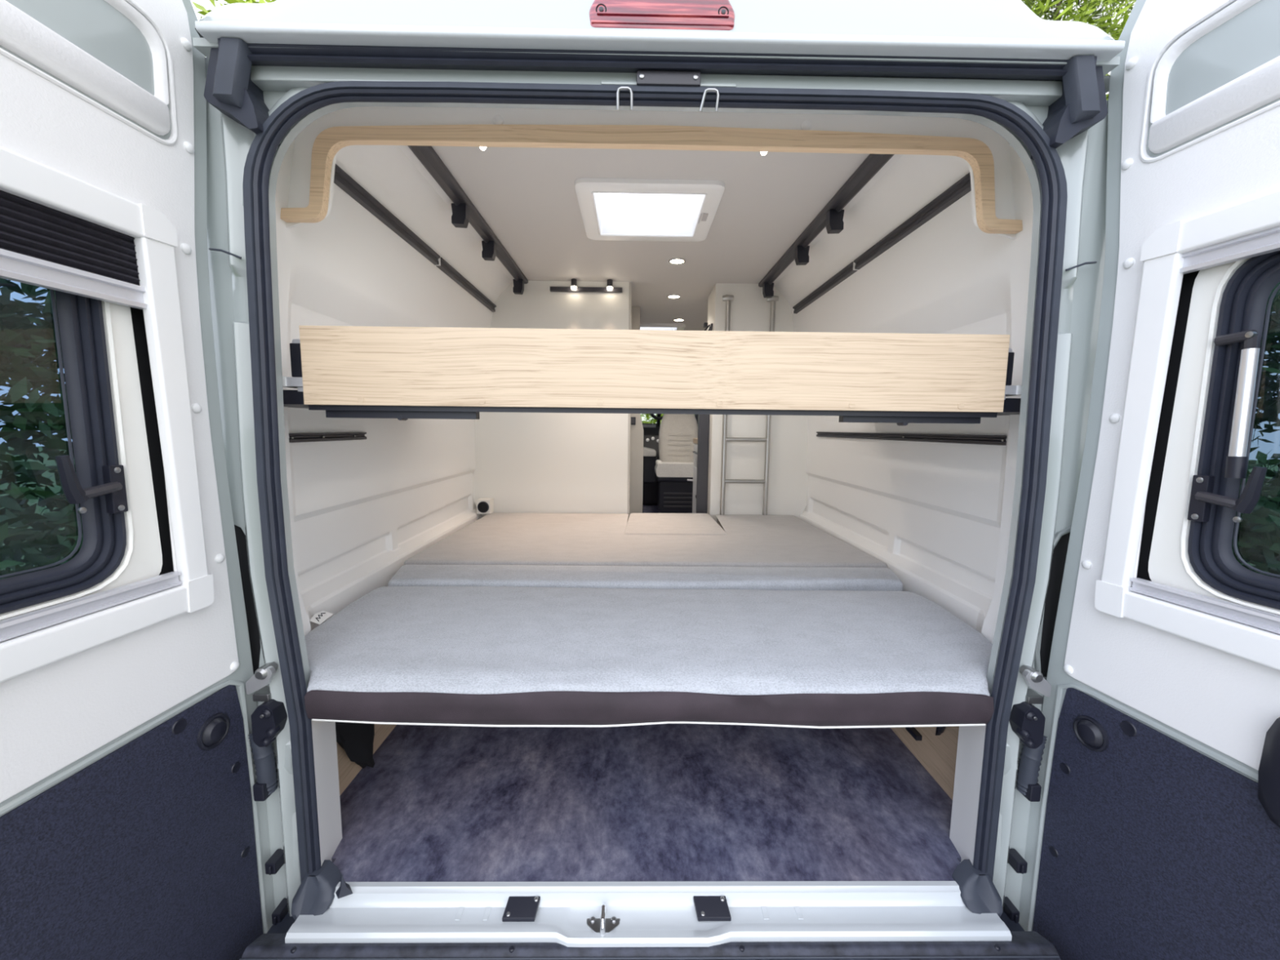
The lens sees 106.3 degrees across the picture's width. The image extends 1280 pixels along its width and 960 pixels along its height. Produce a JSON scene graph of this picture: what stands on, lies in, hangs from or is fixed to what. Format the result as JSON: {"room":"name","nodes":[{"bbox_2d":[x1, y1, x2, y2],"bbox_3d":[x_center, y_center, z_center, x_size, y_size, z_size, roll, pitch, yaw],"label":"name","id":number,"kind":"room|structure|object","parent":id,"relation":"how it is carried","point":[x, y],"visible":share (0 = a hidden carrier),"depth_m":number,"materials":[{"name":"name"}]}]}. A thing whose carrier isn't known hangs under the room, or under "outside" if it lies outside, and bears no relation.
{"room":"vehicle interior","nodes":[
{"label":"vehicle interior","id":0,"kind":"room"},
{"bbox_2d":[287,145,514,631],"bbox_3d":[-0.830,-0.260,3.302,0.350,1.860,4.160,1,6,-1],"label":"wall","id":1,"kind":"structure","parent":0,"point":[362,508],"depth_m":1.62,"materials":[{"name":"white plastic"}]},
{"bbox_2d":[288,431,366,442],"bbox_3d":[-0.943,-0.130,1.452,0.016,0.026,0.393,1,6,-1],"label":"support rail","id":2,"kind":"object","parent":1,"relation":"attached to","point":[308,437],"visible":0.84,"depth_m":1.43,"materials":[{"name":"black plastic"}]},
{"bbox_2d":[333,164,496,311],"bbox_3d":[-0.822,-0.890,1.969,0.030,0.036,1.525,1,6,-1],"label":"track","id":3,"kind":"object","parent":1,"relation":"attached to","point":[342,180],"visible":0.85,"depth_m":1.62,"materials":[{"name":"grey metal"}]},
{"bbox_2d":[476,497,493,514],"bbox_3d":[-0.907,0.152,2.811,0.080,0.085,0.078,1,6,-1],"label":"air vent","id":4,"kind":"object","parent":1,"relation":"in","point":[484,505],"visible":1,"depth_m":2.78,"materials":[{"name":"white plastic"}]},
{"bbox_2d":[478,502,487,511],"bbox_3d":[-0.907,0.157,2.775,0.053,0.053,0.002,1,6,-1],"label":"grille","id":5,"kind":"object","parent":4,"relation":"attached to","point":[482,507],"depth_m":2.77,"materials":[{"name":"black plastic"}]},
{"bbox_2d":[473,280,629,517],"bbox_3d":[-0.529,-0.206,2.833,0.916,1.862,0.030,1,6,-1],"label":"wall","id":6,"kind":"structure","parent":0,"point":[526,462],"depth_m":2.82,"materials":[{"name":"white"}]},
{"bbox_2d":[550,278,622,293],"bbox_3d":[-0.304,-1.094,2.699,0.407,0.060,0.052,1,6,-1],"label":"bar","id":7,"kind":"object","parent":6,"relation":"attached to","point":[574,288],"visible":1,"depth_m":2.71,"materials":[{"name":"grey metal"}]},
{"bbox_2d":[626,282,631,522],"bbox_3d":[-0.076,-0.229,3.098,0.027,1.859,0.549,1,6,-1],"label":"wall","id":8,"kind":"structure","parent":0,"point":[630,289],"depth_m":2.83,"materials":[{"name":"grey"}]},
{"bbox_2d":[331,505,960,881],"bbox_3d":[-0.014,0.595,4.186,1.960,0.012,6.205,1,6,-1],"label":"floor","id":9,"kind":"structure","parent":0,"point":[668,802],"depth_m":1.32,"materials":[{"name":"carpet"}]},
{"bbox_2d":[630,306,643,513],"bbox_3d":[-0.036,-0.260,3.392,0.120,1.859,0.040,1,6,-1],"label":"panel","id":10,"kind":"object","parent":9,"relation":"on","point":[637,430],"visible":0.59,"depth_m":3.38,"materials":[{"name":"grey"}]},
{"bbox_2d":[631,417,635,424],"bbox_3d":[-0.054,-0.412,3.347,0.049,0.054,0.016,1,6,-1],"label":"wall switch","id":11,"kind":"object","parent":10,"relation":"attached to","point":[633,419],"visible":0.58,"depth_m":3.34,"materials":[{"name":"black plastic"}]},
{"bbox_2d":[336,724,959,799],"bbox_3d":[0.013,0.635,2.021,1.760,0.374,1.760,1,6,-1],"label":"bed base","id":12,"kind":"object","parent":9,"relation":"on","point":[937,754],"visible":0.02,"depth_m":1.42,"materials":[{"name":"brown wood"}]},
{"bbox_2d":[335,721,374,768],"bbox_3d":[-0.815,0.705,1.365,0.042,0.332,0.202,1,6,-1],"label":"bundle","id":13,"kind":"object","parent":12,"relation":"hanging from","point":[357,740],"visible":0.56,"depth_m":1.37,"materials":[{"name":"black"}]},
{"bbox_2d":[387,564,902,591],"bbox_3d":[0.029,0.399,1.717,1.831,0.139,0.203,1,6,-1],"label":"cushion","id":14,"kind":"object","parent":12,"relation":"on","point":[755,578],"visible":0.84,"depth_m":1.66,"materials":[{"name":"grey fabric"}]},
{"bbox_2d":[404,512,887,568],"bbox_3d":[0.022,0.328,2.344,1.849,0.145,1.046,1,6,-1],"label":"mattress","id":15,"kind":"object","parent":12,"relation":"on","point":[495,538],"visible":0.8,"depth_m":2.08,"materials":[{"name":"grey fabric"}]},
{"bbox_2d":[720,294,778,515],"bbox_3d":[0.616,-0.418,2.774,0.318,1.256,0.039,1,6,-1],"label":"ladder","id":16,"kind":"object","parent":15,"relation":"on","point":[727,298],"visible":0.67,"depth_m":2.79,"materials":[{"name":"silver metal"}]},
{"bbox_2d":[304,586,994,728],"bbox_3d":[0.013,0.452,1.325,1.825,0.143,0.577,1,6,-1],"label":"mattress","id":17,"kind":"object","parent":12,"relation":"on","point":[430,655],"visible":0.98,"depth_m":1.14,"materials":[{"name":"grey fabric"}]},
{"bbox_2d":[623,512,728,535],"bbox_3d":[0.170,0.301,2.587,0.507,0.151,0.570,1,6,-1],"label":"cushion","id":18,"kind":"object","parent":12,"relation":"on","point":[638,523],"visible":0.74,"depth_m":2.51,"materials":[{"name":"grey fabric"}]},
{"bbox_2d":[905,727,922,740],"bbox_3d":[0.870,0.802,1.526,0.019,0.017,0.060,1,6,-1],"label":"clip","id":19,"kind":"object","parent":12,"relation":"attached to","point":[913,731],"visible":0.76,"depth_m":1.51,"materials":[{"name":"black plastic"}]},
{"bbox_2d":[935,726,946,735],"bbox_3d":[0.862,0.651,1.358,0.016,0.189,0.052,1,6,-1],"label":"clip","id":20,"kind":"object","parent":12,"relation":"hanging from","point":[940,730],"visible":0.1,"depth_m":1.38,"materials":[{"name":"black plastic"}]},
{"bbox_2d":[642,423,697,505],"bbox_3d":[-0.036,-0.215,6.504,1.700,1.100,0.979,1,6,-1],"label":"dashboard","id":21,"kind":"object","parent":9,"relation":"on","point":[651,431],"visible":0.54,"depth_m":6.31,"materials":[{"name":"black plastic"}]},
{"bbox_2d":[649,413,662,426],"bbox_3d":[0.265,-0.856,6.179,0.220,0.333,0.235,4,7,32],"label":"steering wheel","id":22,"kind":"object","parent":21,"relation":"attached to","point":[659,418],"visible":0.27,"depth_m":6.13,"materials":[{"name":"black plastic"}]},
{"bbox_2d":[654,413,697,512],"bbox_3d":[0.446,-0.304,5.649,0.528,1.330,0.500,1,6,-1],"label":"seat","id":23,"kind":"object","parent":9,"relation":"on","point":[673,470],"visible":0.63,"depth_m":5.68,"materials":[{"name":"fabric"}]},
{"bbox_2d":[654,462,693,477],"bbox_3d":[0.437,-0.129,5.634,0.513,0.155,0.380,1,6,-1],"label":"seat cushion","id":24,"kind":"object","parent":23,"relation":"on","point":[662,469],"depth_m":5.45,"materials":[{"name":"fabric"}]},
{"bbox_2d":[692,438,697,513],"bbox_3d":[0.693,0.108,4.305,0.413,0.945,0.720,1,6,-1],"label":"cabinet","id":25,"kind":"object","parent":9,"relation":"on","point":[695,440],"visible":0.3,"depth_m":4.46,"materials":[{"name":"white plastic"}]},
{"bbox_2d":[693,438,697,444],"bbox_3d":[0.709,-0.339,4.257,0.390,0.045,0.720,1,6,-1],"label":"countertop","id":26,"kind":"structure","parent":25,"relation":"on","point":[695,440],"depth_m":4.40,"materials":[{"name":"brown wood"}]},
{"bbox_2d":[696,283,808,521],"bbox_3d":[0.680,-0.209,2.978,0.652,1.862,0.290,1,6,-1],"label":"partition wall","id":27,"kind":"structure","parent":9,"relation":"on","point":[788,481],"depth_m":2.84,"materials":[{"name":"white"}]},
{"bbox_2d":[703,322,707,328],"bbox_3d":[0.415,-0.980,3.037,0.023,0.025,0.040,1,6,-1],"label":"light switch","id":28,"kind":"object","parent":27,"relation":"attached to","point":[705,324],"visible":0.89,"depth_m":3.02,"materials":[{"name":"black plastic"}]},
{"bbox_2d":[703,323,712,330],"bbox_3d":[0.388,-0.874,2.861,0.081,0.124,0.102,1,6,-1],"label":"cable","id":29,"kind":"object","parent":27,"relation":"hanging from","point":[710,326],"visible":0.36,"depth_m":2.87,"materials":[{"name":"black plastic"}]},
{"bbox_2d":[431,146,870,330],"bbox_3d":[0.004,-1.279,4.106,1.400,0.012,5.960,1,6,-1],"label":"ceiling","id":30,"kind":"structure","parent":0,"point":[527,197],"depth_m":1.85,"materials":[{"name":"grey"}]},
{"bbox_2d":[407,145,528,294],"bbox_3d":[-0.655,-0.999,1.955,0.064,0.092,1.527,1,6,-1],"label":"track light","id":31,"kind":"object","parent":30,"relation":"attached to","point":[464,211],"visible":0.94,"depth_m":1.75,"materials":[{"name":"grey metal"}]},
{"bbox_2d":[574,177,724,241],"bbox_3d":[0.031,-1.069,1.836,0.510,0.128,0.490,1,6,-1],"label":"roof hatch","id":32,"kind":"object","parent":30,"relation":"attached to","point":[611,209],"visible":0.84,"depth_m":1.96,"materials":[{"name":"white plastic"}]},
{"bbox_2d":[640,323,685,330],"bbox_3d":[0.081,-1.307,4.034,0.560,0.128,0.510,1,6,-1],"label":"roof hatch","id":33,"kind":"object","parent":30,"relation":"attached to","point":[669,326],"visible":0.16,"depth_m":3.84,"materials":[{"name":"white plastic"}]},
{"bbox_2d":[666,293,680,298],"bbox_3d":[0.212,-1.149,3.006,0.084,0.007,0.084,1,6,-1],"label":"recessed light","id":34,"kind":"object","parent":30,"relation":"in","point":[673,295],"visible":1,"depth_m":3.00,"materials":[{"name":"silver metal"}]},
{"bbox_2d":[668,295,679,297],"bbox_3d":[0.212,-1.149,3.006,0.066,0.004,0.066,1,6,-1],"label":"diffuser","id":35,"kind":"object","parent":34,"relation":"attached to","point":[669,296],"depth_m":3.00,"materials":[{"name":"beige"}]},
{"bbox_2d":[668,257,685,264],"bbox_3d":[0.183,-1.081,2.370,0.084,0.007,0.084,1,6,-1],"label":"recessed light","id":36,"kind":"object","parent":30,"relation":"in","point":[673,260],"visible":1,"depth_m":2.36,"materials":[{"name":"silver metal"}]},
{"bbox_2d":[670,259,683,263],"bbox_3d":[0.183,-1.080,2.370,0.066,0.004,0.066,1,6,-1],"label":"diffuser","id":37,"kind":"object","parent":36,"relation":"attached to","point":[672,261],"depth_m":2.37,"materials":[{"name":"beige plastic"}]},
{"bbox_2d":[673,318,684,321],"bbox_3d":[0.296,-1.219,3.654,0.084,0.007,0.084,1,6,-1],"label":"recessed light","id":38,"kind":"object","parent":30,"relation":"in","point":[675,319],"visible":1,"depth_m":3.64,"materials":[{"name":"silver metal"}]},
{"bbox_2d":[758,153,893,297],"bbox_3d":[0.713,-0.987,1.972,0.064,0.092,1.527,1,6,-1],"label":"track light","id":39,"kind":"object","parent":30,"relation":"attached to","point":[831,216],"visible":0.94,"depth_m":1.77,"materials":[{"name":"grey metal"}]},
{"bbox_2d":[192,0,1124,946],"bbox_3d":[-0.004,-0.318,4.036,2.000,2.156,6.307,1,6,-1],"label":"van","id":40,"kind":"object","parent":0,"point":[650,913],"visible":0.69,"depth_m":1.00,"materials":[{"name":"grey paint"}]},
{"bbox_2d":[0,0,275,959],"bbox_3d":[-0.901,0.159,0.634,0.082,2.200,0.843,1,6,4],"label":"door","id":41,"kind":"structure","parent":40,"relation":"attached to","point":[132,827],"depth_m":0.81,"materials":[{"name":"grey paint"}]},
{"bbox_2d":[245,662,278,701],"bbox_3d":[-0.818,0.442,1.051,0.058,0.086,0.057,1,6,-1],"label":"latch","id":42,"kind":"object","parent":40,"relation":"attached to","point":[264,675],"depth_m":1.03,"materials":[{"name":"silver metal"}]},
{"bbox_2d":[248,733,277,801],"bbox_3d":[-0.841,0.629,1.073,0.046,0.163,0.047,1,6,-1],"label":"hinge","id":43,"kind":"object","parent":40,"relation":"attached to","point":[264,760],"visible":0.92,"depth_m":1.06,"materials":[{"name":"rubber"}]},
{"bbox_2d":[250,698,287,746],"bbox_3d":[-0.816,0.532,1.055,0.052,0.098,0.061,1,6,-1],"label":"block","id":44,"kind":"object","parent":40,"relation":"attached to","point":[268,719],"visible":0.88,"depth_m":1.04,"materials":[{"name":"black plastic"}]},
{"bbox_2d":[264,848,284,875],"bbox_3d":[-0.837,0.879,1.102,0.024,0.028,0.046,1,6,-1],"label":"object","id":45,"kind":"object","parent":40,"relation":"attached to","point":[276,861],"visible":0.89,"depth_m":1.09,"materials":[{"name":"black plastic"}]},
{"bbox_2d":[271,897,288,925],"bbox_3d":[-0.834,1.005,1.116,0.020,0.028,0.046,1,6,-1],"label":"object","id":46,"kind":"object","parent":40,"relation":"on","point":[281,911],"visible":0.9,"depth_m":1.11,"materials":[{"name":"black plastic"}]},
{"bbox_2d":[335,875,353,898],"bbox_3d":[-0.657,0.896,1.064,0.030,0.043,0.027,7,9,44],"label":"flap","id":47,"kind":"object","parent":40,"relation":"attached to","point":[344,889],"visible":1,"depth_m":1.06,"materials":[{"name":"grey plastic"}]},
{"bbox_2d":[502,896,540,921],"bbox_3d":[-0.261,0.944,1.058,0.076,0.024,0.039,1,6,-1],"label":"plate","id":48,"kind":"object","parent":40,"relation":"attached to","point":[518,908],"visible":1,"depth_m":1.05,"materials":[{"name":"black plastic"}]},
{"bbox_2d":[586,903,620,934],"bbox_3d":[-0.080,0.951,1.046,0.062,0.031,0.054,5,8,38],"label":"latch","id":49,"kind":"object","parent":40,"relation":"attached to","point":[602,925],"depth_m":1.04,"materials":[{"name":"silver metal"}]},
{"bbox_2d":[239,931,1061,959],"bbox_3d":[0.030,1.115,0.923,1.697,0.258,0.285,1,6,-1],"label":"bumper cover","id":50,"kind":"object","parent":40,"relation":"attached to","point":[1024,945],"visible":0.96,"depth_m":1.00,"materials":[{"name":"plastic"}]},
{"bbox_2d":[242,80,1067,921],"bbox_3d":[0.031,0.117,0.999,1.646,1.750,0.099,1,6,-1],"label":"seal","id":51,"kind":"object","parent":40,"relation":"attached to","point":[315,895],"visible":0.94,"depth_m":0.97,"materials":[{"name":"grey rubber"}]},
{"bbox_2d":[616,86,632,110],"bbox_3d":[-0.029,-0.724,0.911,0.031,0.036,0.014,1,6,-1],"label":"wire hook","id":52,"kind":"object","parent":51,"relation":"hanging from","point":[620,88],"visible":1,"depth_m":0.91,"materials":[{"name":"silver metal"}]},
{"bbox_2d":[698,88,719,111],"bbox_3d":[0.132,-0.722,0.913,0.037,0.036,0.014,1,6,-1],"label":"wire hook","id":53,"kind":"object","parent":51,"relation":"hanging from","point":[707,90],"visible":1,"depth_m":0.91,"materials":[{"name":"silver metal"}]},
{"bbox_2d":[204,37,1107,159],"bbox_3d":[0.040,-0.729,0.921,1.703,0.152,0.080,1,6,-1],"label":"header rail","id":54,"kind":"structure","parent":40,"relation":"attached to","point":[229,88],"depth_m":0.90,"materials":[{"name":"black rubber"}]},
{"bbox_2d":[212,37,252,108],"bbox_3d":[-0.752,-0.745,0.893,0.068,0.110,0.046,1,6,-1],"label":"end cap","id":55,"kind":"object","parent":54,"relation":"attached to","point":[232,61],"depth_m":0.88,"materials":[{"name":"grey plastic"}]},
{"bbox_2d":[1062,55,1100,124],"bbox_3d":[0.832,-0.731,0.913,0.068,0.110,0.046,1,6,-1],"label":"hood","id":56,"kind":"object","parent":54,"relation":"attached to","point":[1081,75],"depth_m":0.90,"materials":[{"name":"grey plastic"}]},
{"bbox_2d":[589,0,734,30],"bbox_3d":[0.040,-0.859,0.905,0.270,0.078,0.076,1,6,-1],"label":"brake light","id":57,"kind":"object","parent":40,"relation":"attached to","point":[701,15],"visible":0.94,"depth_m":0.87,"materials":[{"name":"red plastic"}]},
{"bbox_2d":[636,70,701,86],"bbox_3d":[0.054,-0.763,0.914,0.122,0.025,0.019,1,6,-1],"label":"lock plate","id":58,"kind":"object","parent":40,"relation":"attached to","point":[644,77],"visible":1,"depth_m":0.91,"materials":[{"name":"grey metal"}]},
{"bbox_2d":[693,895,731,920],"bbox_3d":[0.159,0.948,1.064,0.078,0.024,0.039,1,6,-1],"label":"plate","id":59,"kind":"object","parent":40,"relation":"attached to","point":[708,908],"visible":1,"depth_m":1.06,"materials":[{"name":"black plastic"}]},
{"bbox_2d":[1003,896,1019,923],"bbox_3d":[0.877,1.021,1.138,0.020,0.028,0.046,1,6,-1],"label":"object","id":60,"kind":"object","parent":40,"relation":"on","point":[1010,909],"visible":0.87,"depth_m":1.13,"materials":[{"name":"black plastic"}]},
{"bbox_2d":[1008,848,1027,874],"bbox_3d":[0.883,0.894,1.124,0.024,0.028,0.046,1,6,-1],"label":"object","id":61,"kind":"object","parent":40,"relation":"attached to","point":[1015,860],"visible":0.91,"depth_m":1.11,"materials":[{"name":"black plastic"}]},
{"bbox_2d":[1008,701,1045,748],"bbox_3d":[0.869,0.547,1.077,0.052,0.098,0.061,1,6,-1],"label":"block","id":62,"kind":"object","parent":40,"relation":"attached to","point":[1027,721],"visible":0.87,"depth_m":1.06,"materials":[{"name":"black plastic"}]},
{"bbox_2d":[1016,735,1047,801],"bbox_3d":[0.892,0.645,1.095,0.046,0.163,0.047,1,6,-1],"label":"door hinge","id":63,"kind":"object","parent":40,"relation":"attached to","point":[1030,759],"visible":0.86,"depth_m":1.08,"materials":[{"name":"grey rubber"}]},
{"bbox_2d":[1019,665,1051,703],"bbox_3d":[0.872,0.458,1.072,0.058,0.086,0.057,1,6,-1],"label":"latch","id":64,"kind":"object","parent":40,"relation":"attached to","point":[1033,678],"depth_m":1.05,"materials":[{"name":"silver metal"}]},
{"bbox_2d":[1018,0,1279,959],"bbox_3d":[0.999,0.176,0.661,0.090,2.200,0.843,0,6,-8],"label":"door","id":65,"kind":"structure","parent":40,"relation":"attached to","point":[1153,833],"depth_m":0.86,"materials":[{"name":"grey paint"}]},
{"bbox_2d":[773,154,1011,633],"bbox_3d":[0.840,-0.244,3.323,0.350,1.860,4.160,1,6,-1],"label":"wall","id":66,"kind":"structure","parent":0,"point":[930,512],"depth_m":1.64,"materials":[{"name":"white plastic"}]},
{"bbox_2d":[493,114,503,124],"bbox_3d":[-0.334,-0.846,1.133,0.024,0.024,0.019,1,6,-1],"label":"cap","id":67,"kind":"object","parent":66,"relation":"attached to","point":[498,119],"visible":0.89,"depth_m":1.12,"materials":[{"name":"white plastic"}]},
{"bbox_2d":[286,106,1016,239],"bbox_3d":[0.037,-0.767,1.148,1.772,0.340,0.009,1,6,-1],"label":"trim","id":68,"kind":"structure","parent":66,"relation":"attached to","point":[300,184],"depth_m":1.14,"materials":[{"name":"white"}]},
{"bbox_2d":[280,124,1022,234],"bbox_3d":[0.037,-0.717,1.138,1.763,0.220,0.021,1,6,-1],"label":"wooden trim","id":69,"kind":"structure","parent":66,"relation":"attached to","point":[330,140],"depth_m":1.12,"materials":[{"name":"brown wood"}]},
{"bbox_2d":[282,325,1022,426],"bbox_3d":[0.028,-0.276,1.532,1.890,0.198,0.996,1,6,-1],"label":"raised bed","id":70,"kind":"object","parent":66,"relation":"attached to","point":[401,373],"visible":0.97,"depth_m":1.04,"materials":[{"name":"brown wood"}]},
{"bbox_2d":[269,105,1042,866],"bbox_3d":[0.030,0.050,1.138,1.863,1.848,0.239,1,6,-1],"label":"trim","id":71,"kind":"structure","parent":66,"relation":"attached to","point":[971,742],"depth_m":1.17,"materials":[{"name":"white plastic"}]},
{"bbox_2d":[800,120,811,129],"bbox_3d":[0.395,-0.840,1.142,0.024,0.024,0.019,1,6,-1],"label":"cap","id":72,"kind":"object","parent":66,"relation":"attached to","point":[806,125],"visible":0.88,"depth_m":1.13,"materials":[{"name":"white plastic"}]},
{"bbox_2d":[792,172,971,313],"bbox_3d":[0.878,-0.871,1.960,0.030,0.036,1.465,1,6,-1],"label":"track","id":73,"kind":"object","parent":66,"relation":"attached to","point":[961,188],"visible":0.84,"depth_m":1.63,"materials":[{"name":"grey metal"}]},
{"bbox_2d":[816,431,1007,445],"bbox_3d":[0.993,-0.179,1.970,0.016,0.028,1.388,1,6,-1],"label":"support rail","id":74,"kind":"object","parent":66,"relation":"attached to","point":[1000,440],"visible":0.79,"depth_m":1.65,"materials":[{"name":"black plastic"}]},
{"label":"outside","id":75,"kind":"structure","parent":0,"visible":0},
{"bbox_2d":[0,445,1278,575],"bbox_3d":[0.016,1.549,1.174,80.000,0.060,80.000,1,6,-1],"label":"ground","id":76,"kind":"structure","parent":75,"point":[56,489],"depth_m":12.83,"materials":[{"name":"green plant"}]},
{"bbox_2d":[0,277,83,579],"bbox_3d":[-5.107,-0.823,2.869,3.714,4.193,3.175,-3,7,-28],"label":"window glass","id":77,"kind":"object","parent":76,"relation":"on","point":[23,342],"visible":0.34,"depth_m":3.53,"materials":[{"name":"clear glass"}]},
{"bbox_2d":[191,0,276,57],"bbox_3d":[-6.098,-3.968,8.821,5.202,9.141,5.313,-3,7,-29],"label":"tree","id":78,"kind":"object","parent":76,"relation":"on","point":[204,11],"visible":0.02,"depth_m":7.07,"materials":[{"name":"green plant"}]},
{"bbox_2d":[640,413,694,423],"bbox_3d":[1.353,-3.311,15.533,7.540,6.548,8.610,-2,7,-23],"label":"tree","id":79,"kind":"object","parent":76,"relation":"on","point":[647,415],"visible":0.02,"depth_m":16.76,"materials":[{"name":"green plant"}]},
{"bbox_2d":[1021,0,1136,99],"bbox_3d":[7.570,-4.788,8.764,7.574,11.068,6.926,4,7,31],"label":"tree","id":80,"kind":"object","parent":76,"relation":"on","point":[1086,9],"visible":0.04,"depth_m":7.35,"materials":[{"name":"green plant"}]},
{"bbox_2d":[1231,281,1279,577],"bbox_3d":[5.607,-0.765,3.414,3.203,4.183,3.453,2,6,11],"label":"window glass","id":81,"kind":"object","parent":76,"relation":"on","point":[1256,527],"visible":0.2,"depth_m":3.88,"materials":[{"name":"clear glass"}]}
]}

